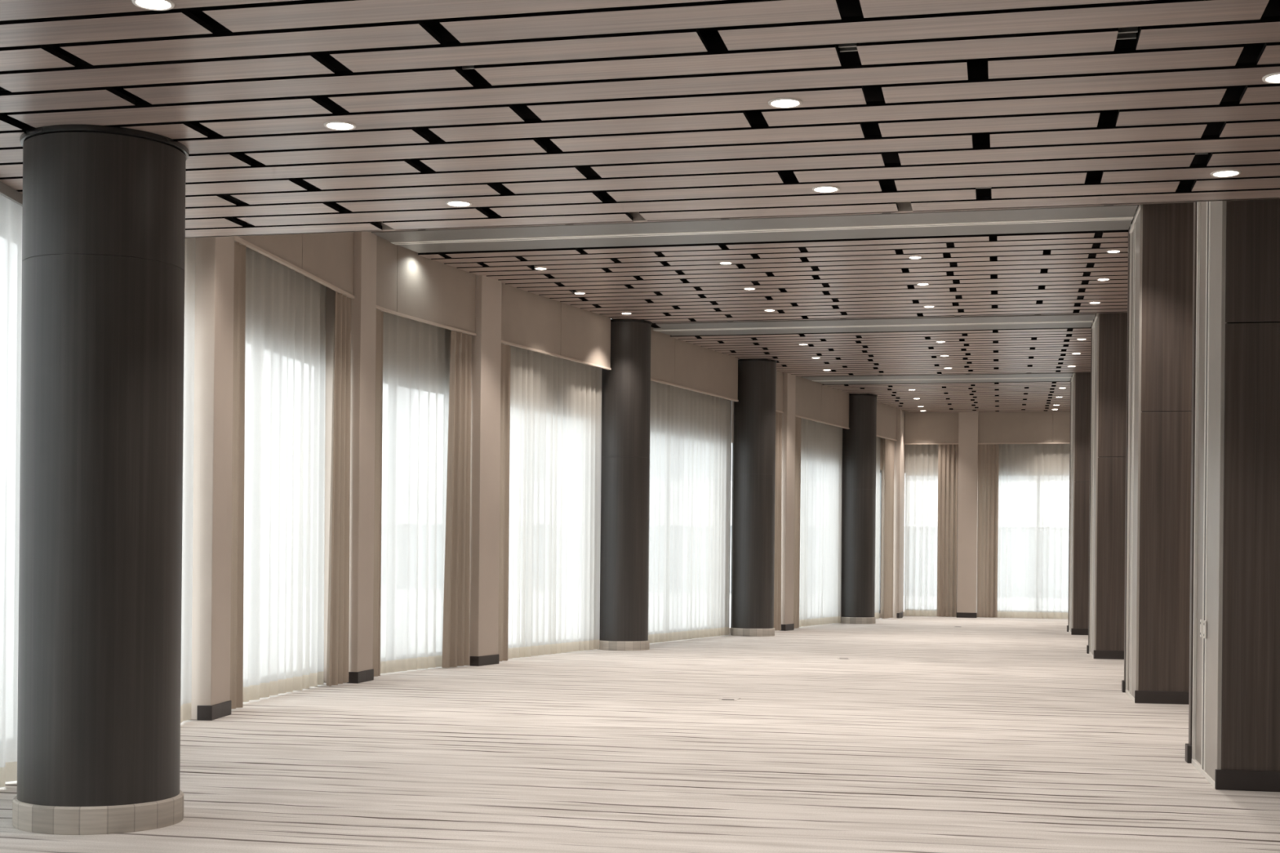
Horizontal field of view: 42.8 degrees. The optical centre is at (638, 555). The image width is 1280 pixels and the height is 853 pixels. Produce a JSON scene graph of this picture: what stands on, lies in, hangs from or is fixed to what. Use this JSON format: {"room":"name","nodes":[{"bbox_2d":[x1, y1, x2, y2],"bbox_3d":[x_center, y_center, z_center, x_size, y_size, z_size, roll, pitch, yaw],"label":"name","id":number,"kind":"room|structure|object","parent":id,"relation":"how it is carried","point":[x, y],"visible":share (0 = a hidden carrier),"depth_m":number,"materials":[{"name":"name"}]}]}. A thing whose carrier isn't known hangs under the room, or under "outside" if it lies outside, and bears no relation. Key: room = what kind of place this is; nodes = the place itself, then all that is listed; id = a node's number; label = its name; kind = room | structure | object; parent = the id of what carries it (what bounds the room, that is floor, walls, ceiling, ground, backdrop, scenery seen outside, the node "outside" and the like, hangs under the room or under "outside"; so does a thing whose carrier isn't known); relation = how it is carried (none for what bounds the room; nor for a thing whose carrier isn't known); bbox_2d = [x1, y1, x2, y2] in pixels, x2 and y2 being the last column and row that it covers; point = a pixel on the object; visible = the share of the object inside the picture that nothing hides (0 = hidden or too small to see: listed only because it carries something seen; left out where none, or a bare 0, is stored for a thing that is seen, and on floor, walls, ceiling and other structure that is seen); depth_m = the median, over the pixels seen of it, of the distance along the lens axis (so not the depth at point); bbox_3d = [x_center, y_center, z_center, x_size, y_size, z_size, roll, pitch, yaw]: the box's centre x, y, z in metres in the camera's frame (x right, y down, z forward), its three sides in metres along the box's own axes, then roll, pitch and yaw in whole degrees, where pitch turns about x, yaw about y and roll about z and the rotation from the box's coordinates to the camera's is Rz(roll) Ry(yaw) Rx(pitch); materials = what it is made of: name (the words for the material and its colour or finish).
{"room":"empty banquet hall","nodes":[
{"label":"empty banquet hall","id":0,"kind":"room"},
{"bbox_2d":[180,237,195,723],"bbox_3d":[-3.198,-0.641,10.648,0.063,3.598,1.850,1,0,2],"label":"sheer curtain","id":1,"kind":"object","parent":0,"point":[189,260],"visible":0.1,"depth_m":11.48,"materials":[{"name":"white fabric"}]},
{"bbox_2d":[191,231,882,719],"bbox_3d":[-1.422,-0.964,14.814,3.287,4.300,38.101,1,0,14],"label":"wall","id":2,"kind":"structure","parent":0,"point":[214,255],"depth_m":15.08,"materials":[{"name":"beige paint"}]},
{"bbox_2d":[0,181,22,206],"bbox_3d":[-3.126,-1.801,7.393,0.025,0.053,3.631,1,0,0],"label":"trim","id":3,"kind":"structure","parent":2,"relation":"attached to","point":[6,191],"depth_m":8.11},
{"bbox_2d":[196,700,231,720],"bbox_3d":[-3.078,1.118,11.842,0.111,0.105,0.440,1,0,4],"label":"baseboard","id":4,"kind":"structure","parent":2,"relation":"attached to","point":[204,713],"depth_m":11.66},
{"bbox_2d":[346,669,373,683],"bbox_3d":[-2.602,1.123,15.268,0.119,0.105,0.426,1,0,12],"label":"baseboard","id":5,"kind":"structure","parent":2,"relation":"attached to","point":[366,675],"depth_m":15.13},
{"bbox_2d":[470,654,498,666],"bbox_3d":[-1.677,1.132,17.751,0.108,0.105,0.464,1,0,23],"label":"baseboard","id":6,"kind":"structure","parent":2,"relation":"attached to","point":[493,659],"depth_m":17.63,"materials":[{"name":"grey wood"}]},
{"bbox_2d":[730,443,733,627],"bbox_3d":[1.749,-0.318,26.137,0.060,2.890,1.358,1,0,24],"label":"window","id":7,"kind":"structure","parent":2,"relation":"in","point":[732,443],"depth_m":25.53,"materials":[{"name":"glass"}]},
{"bbox_2d":[779,623,794,631],"bbox_3d":[2.426,1.171,26.817,0.108,0.105,0.425,1,0,24],"label":"baseboard","id":8,"kind":"structure","parent":2,"relation":"attached to","point":[784,627],"depth_m":26.68,"materials":[{"name":"wood"}]},
{"bbox_2d":[879,469,881,613],"bbox_3d":[4.319,-0.294,31.705,0.060,2.890,2.505,1,0,25],"label":"window","id":9,"kind":"structure","parent":2,"relation":"in","point":[880,469],"depth_m":32.81,"materials":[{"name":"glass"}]},
{"bbox_2d":[0,0,1279,237],"bbox_3d":[-0.069,-1.871,1.853,9.971,0.140,13.580,1,0,12],"label":"ceiling","id":10,"kind":"structure","parent":0,"point":[527,112],"depth_m":6.48,"materials":[{"name":"brown wood"}]},
{"bbox_2d":[0,194,22,787],"bbox_3d":[-3.209,-0.335,7.420,0.097,2.984,3.575,1,0,0],"label":"sheer curtain","id":11,"kind":"object","parent":10,"relation":"hanging from","point":[11,212],"visible":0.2,"depth_m":8.36,"materials":[{"name":"white fabric"}]},
{"bbox_2d":[131,0,174,10],"bbox_3d":[-1.592,-1.815,5.355,0.136,0.012,0.136,1,0,12],"label":"recessed light","id":12,"kind":"object","parent":10,"relation":"in","point":[154,5],"visible":1,"depth_m":5.37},
{"bbox_2d":[324,120,356,130],"bbox_3d":[-1.257,-1.812,6.868,0.136,0.012,0.136,1,0,12],"label":"recessed light","id":13,"kind":"object","parent":10,"relation":"in","point":[334,125],"visible":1,"depth_m":6.86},
{"bbox_2d":[445,200,471,206],"bbox_3d":[-0.924,-1.809,8.372,0.136,0.012,0.136,1,0,12],"label":"recessed light","id":14,"kind":"object","parent":10,"relation":"in","point":[454,202],"visible":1,"depth_m":8.37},
{"bbox_2d":[768,97,802,108],"bbox_3d":[0.579,-1.795,6.462,0.136,0.012,0.136,1,0,12],"label":"recessed light","id":15,"kind":"object","parent":10,"relation":"in","point":[784,103],"visible":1,"depth_m":6.45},
{"bbox_2d":[812,185,839,192],"bbox_3d":[0.912,-1.791,7.965,0.136,0.012,0.136,1,0,12],"label":"recessed light","id":16,"kind":"object","parent":10,"relation":"in","point":[824,188],"visible":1,"depth_m":7.96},
{"bbox_2d":[1210,169,1241,177],"bbox_3d":[2.718,-1.774,7.565,0.136,0.012,0.136,1,0,12],"label":"recessed light","id":17,"kind":"object","parent":10,"relation":"in","point":[1222,173],"visible":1,"depth_m":7.56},
{"bbox_2d":[1262,71,1279,83],"bbox_3d":[2.385,-1.777,6.061,0.136,0.012,0.136,1,0,12],"label":"recessed light","id":18,"kind":"object","parent":10,"relation":"in","point":[1274,77],"visible":1,"depth_m":6.07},
{"bbox_2d":[0,616,1279,852],"bbox_3d":[2.310,1.297,14.644,10.802,0.150,39.600,1,0,12],"label":"floor","id":19,"kind":"structure","parent":0,"point":[982,735],"depth_m":9.58,"materials":[{"name":"carpet"}]},
{"bbox_2d":[12,124,189,835],"bbox_3d":[-2.380,-0.322,7.247,0.722,2.999,0.722,1,0,12],"label":"round column","id":20,"kind":"structure","parent":19,"relation":"on","point":[104,210],"depth_m":6.95,"materials":[{"name":"charcoal wood veneer"},{"name":"beige stone tile"}]},
{"bbox_2d":[596,318,652,650],"bbox_3d":[-0.189,-0.901,20.990,0.686,4.199,0.686,1,0,12],"label":"round column","id":21,"kind":"structure","parent":19,"relation":"on","point":[626,387],"depth_m":20.70,"materials":[{"name":"charcoal wood veneer"},{"name":"beige stone tile"}]},
{"bbox_2d":[648,380,732,643],"bbox_3d":[0.584,-0.606,23.165,0.090,3.598,3.908,1,0,25],"label":"sheer curtain","id":22,"kind":"object","parent":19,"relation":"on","point":[691,431],"visible":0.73,"depth_m":23.37,"materials":[{"name":"white fabric"}]},
{"bbox_2d":[718,697,740,700],"bbox_3d":[0.764,1.204,13.757,0.150,0.008,0.222,1,0,12],"label":"box","id":23,"kind":"object","parent":19,"relation":"on","point":[722,699],"visible":1,"depth_m":13.73,"materials":[{"name":"carpet"}]},
{"bbox_2d":[730,358,777,636],"bbox_3d":[1.762,-0.883,25.013,0.676,4.199,0.676,1,0,12],"label":"round column","id":24,"kind":"structure","parent":19,"relation":"on","point":[754,412],"depth_m":24.73,"materials":[{"name":"charcoal wood veneer"},{"name":"beige stone tile"}]},
{"bbox_2d":[799,417,842,626],"bbox_3d":[3.138,-0.581,28.722,0.103,3.598,2.727,1,0,25],"label":"sheer curtain","id":25,"kind":"object","parent":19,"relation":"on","point":[821,444],"visible":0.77,"depth_m":28.90,"materials":[{"name":"white fabric"}]},
{"bbox_2d":[840,393,877,623],"bbox_3d":[4.040,-0.861,30.090,0.672,4.199,0.672,1,0,12],"label":"round column","id":26,"kind":"structure","parent":19,"relation":"on","point":[859,442],"depth_m":29.81,"materials":[{"name":"wood"}]},
{"bbox_2d":[874,436,879,618],"bbox_3d":[4.364,-0.570,31.335,0.095,3.598,1.738,1,0,24],"label":"sheer curtain","id":27,"kind":"object","parent":19,"relation":"on","point":[877,445],"visible":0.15,"depth_m":31.98,"materials":[{"name":"white fabric"}]},
{"bbox_2d":[997,441,1069,618],"bbox_3d":[8.229,-0.533,33.240,2.168,3.598,0.078,1,0,12],"label":"sheer curtain","id":28,"kind":"object","parent":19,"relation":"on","point":[1033,479],"visible":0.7,"depth_m":33.28,"materials":[{"name":"white fabric"}]},
{"bbox_2d":[1066,372,1090,635],"bbox_3d":[7.479,-0.854,26.696,0.855,4.250,1.228,1,0,12],"label":"square pillar","id":29,"kind":"structure","parent":19,"relation":"on","point":[1080,382],"depth_m":26.18,"materials":[{"name":"brown wood"}]},
{"bbox_2d":[1086,312,1127,659],"bbox_3d":[6.082,-0.867,20.389,0.855,4.250,1.228,1,0,12],"label":"square pillar","id":30,"kind":"structure","parent":19,"relation":"on","point":[1108,346],"depth_m":19.86,"materials":[{"name":"brown wood"}]},
{"bbox_2d":[1121,202,1193,704],"bbox_3d":[4.725,-0.880,14.268,0.855,4.250,1.228,1,0,12],"label":"square pillar","id":31,"kind":"structure","parent":19,"relation":"on","point":[1161,235],"depth_m":13.73,"materials":[{"name":"brown wood"}]},
{"bbox_2d":[1185,198,1279,791],"bbox_3d":[3.582,-0.891,9.108,0.855,4.250,1.258,1,0,12],"label":"square pillar","id":32,"kind":"structure","parent":19,"relation":"on","point":[1234,691],"depth_m":8.57,"materials":[{"name":"brown wood"}]},
{"bbox_2d":[368,201,1193,413],"bbox_3d":[2.631,-3.040,21.384,8.113,0.130,25.720,1,0,12],"label":"ceiling","id":33,"kind":"structure","parent":0,"point":[1051,273],"depth_m":18.54,"materials":[{"name":"brown wood"}]},
{"bbox_2d":[234,231,355,298],"bbox_3d":[-2.850,-2.732,13.555,0.046,0.710,3.054,1,0,8],"label":"pelmet","id":34,"kind":"object","parent":33,"relation":"attached to","point":[327,259],"visible":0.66,"depth_m":14.04,"materials":[{"name":"brown wood"}]},
{"bbox_2d":[230,241,245,709],"bbox_3d":[-3.062,-0.608,12.297,0.053,3.534,0.398,1,0,7],"label":"drape","id":35,"kind":"object","parent":34,"relation":"hanging from","point":[239,278],"visible":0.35,"depth_m":12.46,"materials":[{"name":"brown fabric"}]},
{"bbox_2d":[234,240,325,702],"bbox_3d":[-3.006,-0.640,13.601,0.092,3.598,2.439,1,0,8],"label":"sheer curtain","id":36,"kind":"object","parent":34,"relation":"hanging from","point":[284,461],"visible":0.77,"depth_m":13.74,"materials":[{"name":"white fabric"}]},
{"bbox_2d":[326,291,351,686],"bbox_3d":[-2.725,-0.605,14.807,0.096,3.534,0.524,1,0,7],"label":"drape","id":37,"kind":"object","parent":34,"relation":"hanging from","point":[338,616],"visible":1,"depth_m":14.76,"materials":[{"name":"fabric"}]},
{"bbox_2d":[376,235,476,335],"bbox_3d":[-2.182,-2.726,16.514,0.084,0.710,2.238,1,0,21],"label":"pelmet","id":38,"kind":"object","parent":33,"relation":"attached to","point":[410,285],"visible":0.72,"depth_m":16.54,"materials":[{"name":"brown wood"}]},
{"bbox_2d":[372,310,383,676],"bbox_3d":[-2.548,-0.603,15.688,0.048,3.534,0.342,1,0,12],"label":"drape","id":39,"kind":"object","parent":38,"relation":"hanging from","point":[380,315],"visible":0.39,"depth_m":15.76,"materials":[{"name":"brown fabric"}]},
{"bbox_2d":[376,309,453,673],"bbox_3d":[-2.331,-0.633,16.604,0.076,3.598,1.772,1,0,22],"label":"sheer curtain","id":40,"kind":"object","parent":38,"relation":"hanging from","point":[416,354],"visible":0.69,"depth_m":16.71,"materials":[{"name":"white fabric"}]},
{"bbox_2d":[441,330,471,667],"bbox_3d":[-1.906,-0.597,17.298,0.098,3.534,0.559,1,0,24],"label":"drape","id":41,"kind":"object","parent":38,"relation":"hanging from","point":[456,602],"visible":1,"depth_m":17.25,"materials":[{"name":"brown fabric"}]},
{"bbox_2d":[533,266,546,270],"bbox_3d":[-1.028,-3.010,17.093,0.136,0.012,0.136,1,0,12],"label":"recessed light","id":42,"kind":"object","parent":33,"relation":"in","point":[535,268],"visible":1,"depth_m":17.07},
{"bbox_2d":[501,283,611,369],"bbox_3d":[-0.978,-2.714,19.316,0.045,0.710,2.976,1,0,24],"label":"pelmet","id":43,"kind":"object","parent":33,"relation":"attached to","point":[530,321],"visible":0.79,"depth_m":19.25,"materials":[{"name":"beige paint"}]},
{"bbox_2d":[497,343,511,661],"bbox_3d":[-1.524,-0.594,18.185,0.061,3.534,0.369,1,0,22],"label":"drape","id":44,"kind":"object","parent":43,"relation":"hanging from","point":[503,629],"visible":0.73,"depth_m":18.26,"materials":[{"name":"brown fabric"}]},
{"bbox_2d":[501,342,601,658],"bbox_3d":[-1.042,-0.621,19.581,0.091,3.598,2.705,1,0,25],"label":"sheer curtain","id":45,"kind":"object","parent":43,"relation":"hanging from","point":[555,448],"visible":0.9,"depth_m":19.61,"materials":[{"name":"white fabric"}]},
{"bbox_2d":[573,291,585,294],"bbox_3d":[-0.677,-3.007,18.675,0.136,0.012,0.136,1,0,12],"label":"recessed light","id":46,"kind":"object","parent":33,"relation":"in","point":[576,292],"visible":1,"depth_m":18.68,"materials":[{"name":"white"}]},
{"bbox_2d":[650,327,738,401],"bbox_3d":[0.713,-2.698,23.022,0.041,0.710,3.728,1,0,25],"label":"pelmet","id":47,"kind":"object","parent":33,"relation":"attached to","point":[676,362],"visible":0.69,"depth_m":23.09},
{"bbox_2d":[719,262,732,264],"bbox_3d":[0.886,-2.992,16.669,0.136,0.012,0.136,1,0,12],"label":"recessed light","id":48,"kind":"object","parent":33,"relation":"in","point":[721,263],"visible":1,"depth_m":16.67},
{"bbox_2d":[743,287,755,289],"bbox_3d":[1.236,-2.988,18.251,0.136,0.012,0.136,1,0,12],"label":"recessed light","id":49,"kind":"object","parent":33,"relation":"in","point":[746,288],"visible":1,"depth_m":18.23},
{"bbox_2d":[371,204,1137,253],"bbox_3d":[0.966,-3.000,15.023,6.872,0.042,1.040,1,0,12],"label":"ceiling beam","id":50,"kind":"structure","parent":33,"relation":"attached to","point":[1105,217],"depth_m":14.94,"materials":[{"name":"white metal"}]},
{"bbox_2d":[775,370,783,413],"bbox_3d":[2.065,-2.686,26.005,0.040,0.710,1.382,1,0,24],"label":"pelmet","id":51,"kind":"object","parent":33,"relation":"attached to","point":[780,375],"visible":0.23,"depth_m":26.48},
{"bbox_2d":[773,412,782,631],"bbox_3d":[2.133,-0.559,26.218,0.089,3.534,0.852,1,0,23],"label":"drape","id":52,"kind":"object","parent":51,"relation":"hanging from","point":[777,578],"visible":0.29,"depth_m":26.41,"materials":[{"name":"beige fabric"}]},
{"bbox_2d":[795,376,849,429],"bbox_3d":[3.170,-2.675,28.403,0.044,0.710,3.090,1,0,25],"label":"pelmet","id":53,"kind":"object","parent":33,"relation":"attached to","point":[815,402],"visible":0.78,"depth_m":28.39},
{"bbox_2d":[793,416,801,628],"bbox_3d":[2.621,-0.554,27.305,0.087,3.534,0.566,1,0,27],"label":"drape","id":54,"kind":"object","parent":53,"relation":"hanging from","point":[797,420],"visible":0.62,"depth_m":27.35,"materials":[{"name":"beige fabric"}]},
{"bbox_2d":[653,313,1095,335],"bbox_3d":[2.944,-2.981,21.079,5.630,0.042,1.120,1,0,12],"label":"ceiling beam","id":55,"kind":"structure","parent":33,"relation":"attached to","point":[1036,320],"depth_m":20.97,"materials":[{"name":"white metal"}]},
{"bbox_2d":[876,402,897,440],"bbox_3d":[4.634,-2.661,31.571,0.040,0.710,2.530,1,0,25],"label":"pelmet","id":56,"kind":"object","parent":33,"relation":"attached to","point":[886,415],"visible":0.47,"depth_m":32.06,"materials":[{"name":"beige paint"}]},
{"bbox_2d":[881,438,894,618],"bbox_3d":[4.952,-0.532,32.358,0.096,3.534,0.738,1,0,26],"label":"drape","id":57,"kind":"object","parent":56,"relation":"hanging from","point":[889,445],"visible":1,"depth_m":32.18,"materials":[{"name":"beige fabric"}]},
{"bbox_2d":[908,256,922,258],"bbox_3d":[2.750,-2.974,16.256,0.136,0.012,0.136,1,0,12],"label":"recessed light","id":58,"kind":"object","parent":33,"relation":"in","point":[909,257],"visible":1,"depth_m":16.26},
{"bbox_2d":[916,283,928,285],"bbox_3d":[3.101,-2.971,17.838,0.136,0.012,0.136,1,0,12],"label":"recessed light","id":59,"kind":"object","parent":33,"relation":"in","point":[919,284],"visible":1,"depth_m":17.85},
{"bbox_2d":[923,305,934,307],"bbox_3d":[3.451,-2.967,19.419,0.136,0.012,0.136,1,0,12],"label":"recessed light","id":60,"kind":"object","parent":33,"relation":"in","point":[926,306],"visible":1,"depth_m":19.41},
{"bbox_2d":[904,411,958,444],"bbox_3d":[6.018,-2.648,33.577,1.094,0.710,0.040,1,0,12],"label":"pelmet","id":61,"kind":"object","parent":33,"relation":"attached to","point":[940,428],"visible":0.83,"depth_m":33.57,"materials":[{"name":"beige paint"}]},
{"bbox_2d":[937,444,958,617],"bbox_3d":[6.333,-0.519,33.533,0.400,3.534,0.084,1,0,12],"label":"drape","id":62,"kind":"object","parent":61,"relation":"hanging from","point":[948,455],"visible":1,"depth_m":33.54,"materials":[{"name":"beige fabric"}]},
{"bbox_2d":[800,372,1072,384],"bbox_3d":[4.954,-2.962,27.255,4.377,0.042,1.170,1,0,12],"label":"ceiling beam","id":63,"kind":"structure","parent":33,"relation":"attached to","point":[1028,376],"depth_m":27.14,"materials":[{"name":"white metal"}]},
{"bbox_2d":[977,409,1070,444],"bbox_3d":[8.117,-2.628,33.112,2.434,0.710,0.040,1,0,12],"label":"pelmet","id":64,"kind":"object","parent":33,"relation":"attached to","point":[1026,427],"visible":0.6,"depth_m":33.16,"materials":[{"name":"beige paint"}]},
{"bbox_2d":[976,444,999,617],"bbox_3d":[7.123,-0.511,33.357,0.414,3.534,0.058,1,0,12],"label":"drape","id":65,"kind":"object","parent":64,"relation":"hanging from","point":[988,454],"visible":1,"depth_m":33.36,"materials":[{"name":"beige fabric"}]},
{"bbox_2d":[1088,301,1101,303],"bbox_3d":[5.306,-2.950,19.008,0.136,0.012,0.136,1,0,12],"label":"recessed light","id":66,"kind":"object","parent":33,"relation":"in","point":[1095,302],"visible":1,"depth_m":18.98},
{"bbox_2d":[1097,278,1110,280],"bbox_3d":[4.956,-2.953,17.427,0.136,0.012,0.136,1,0,12],"label":"recessed light","id":67,"kind":"object","parent":33,"relation":"in","point":[1098,279],"visible":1,"depth_m":17.43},
{"bbox_2d":[1106,249,1120,253],"bbox_3d":[4.605,-2.956,15.845,0.136,0.012,0.136,1,0,12],"label":"recessed light","id":68,"kind":"object","parent":33,"relation":"in","point":[1111,251],"visible":1,"depth_m":15.85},
{"bbox_2d":[880,404,1053,618],"bbox_3d":[7.071,-0.883,32.998,4.410,4.300,1.391,1,0,12],"label":"wall","id":69,"kind":"structure","parent":0,"point":[967,469],"depth_m":33.33,"materials":[{"name":"beige paint"}]},
{"bbox_2d":[896,611,902,618],"bbox_3d":[5.336,1.198,33.181,0.092,0.105,1.049,1,0,15],"label":"baseboard","id":70,"kind":"structure","parent":69,"relation":"attached to","point":[900,615],"depth_m":32.74,"materials":[{"name":"black"}]},
{"bbox_2d":[903,444,947,616],"bbox_3d":[5.921,-0.555,33.740,0.856,3.598,0.068,1,0,12],"label":"sheer curtain","id":71,"kind":"object","parent":69,"relation":"hanging from","point":[921,512],"visible":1,"depth_m":33.77,"materials":[{"name":"white fabric"}]},
{"bbox_2d":[956,472,958,582],"bbox_3d":[6.065,-0.277,33.891,1.070,2.890,0.060,1,0,12],"label":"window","id":72,"kind":"structure","parent":69,"relation":"in","point":[957,473],"depth_m":33.75,"materials":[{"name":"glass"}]},
{"bbox_2d":[956,612,977,617],"bbox_3d":[6.697,1.211,33.386,0.406,0.105,0.108,1,0,12],"label":"baseboard","id":73,"kind":"structure","parent":69,"relation":"attached to","point":[959,615],"depth_m":33.33,"materials":[{"name":"black"}]},
{"label":"outside","id":74,"kind":"structure","parent":0,"visible":0},
{"bbox_2d":[729,593,977,627],"bbox_3d":[7.558,1.672,34.171,120.000,0.400,150.000,1,0,12],"label":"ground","id":75,"kind":"structure","parent":74,"point":[730,593],"depth_m":46.76,"materials":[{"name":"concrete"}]},
{"bbox_2d":[729,443,977,595],"bbox_3d":[16.217,-2.696,63.808,60.000,8.500,8.400,1,0,12],"label":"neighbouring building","id":76,"kind":"structure","parent":75,"relation":"on","point":[731,443],"depth_m":62.72,"materials":[{"name":"white"}]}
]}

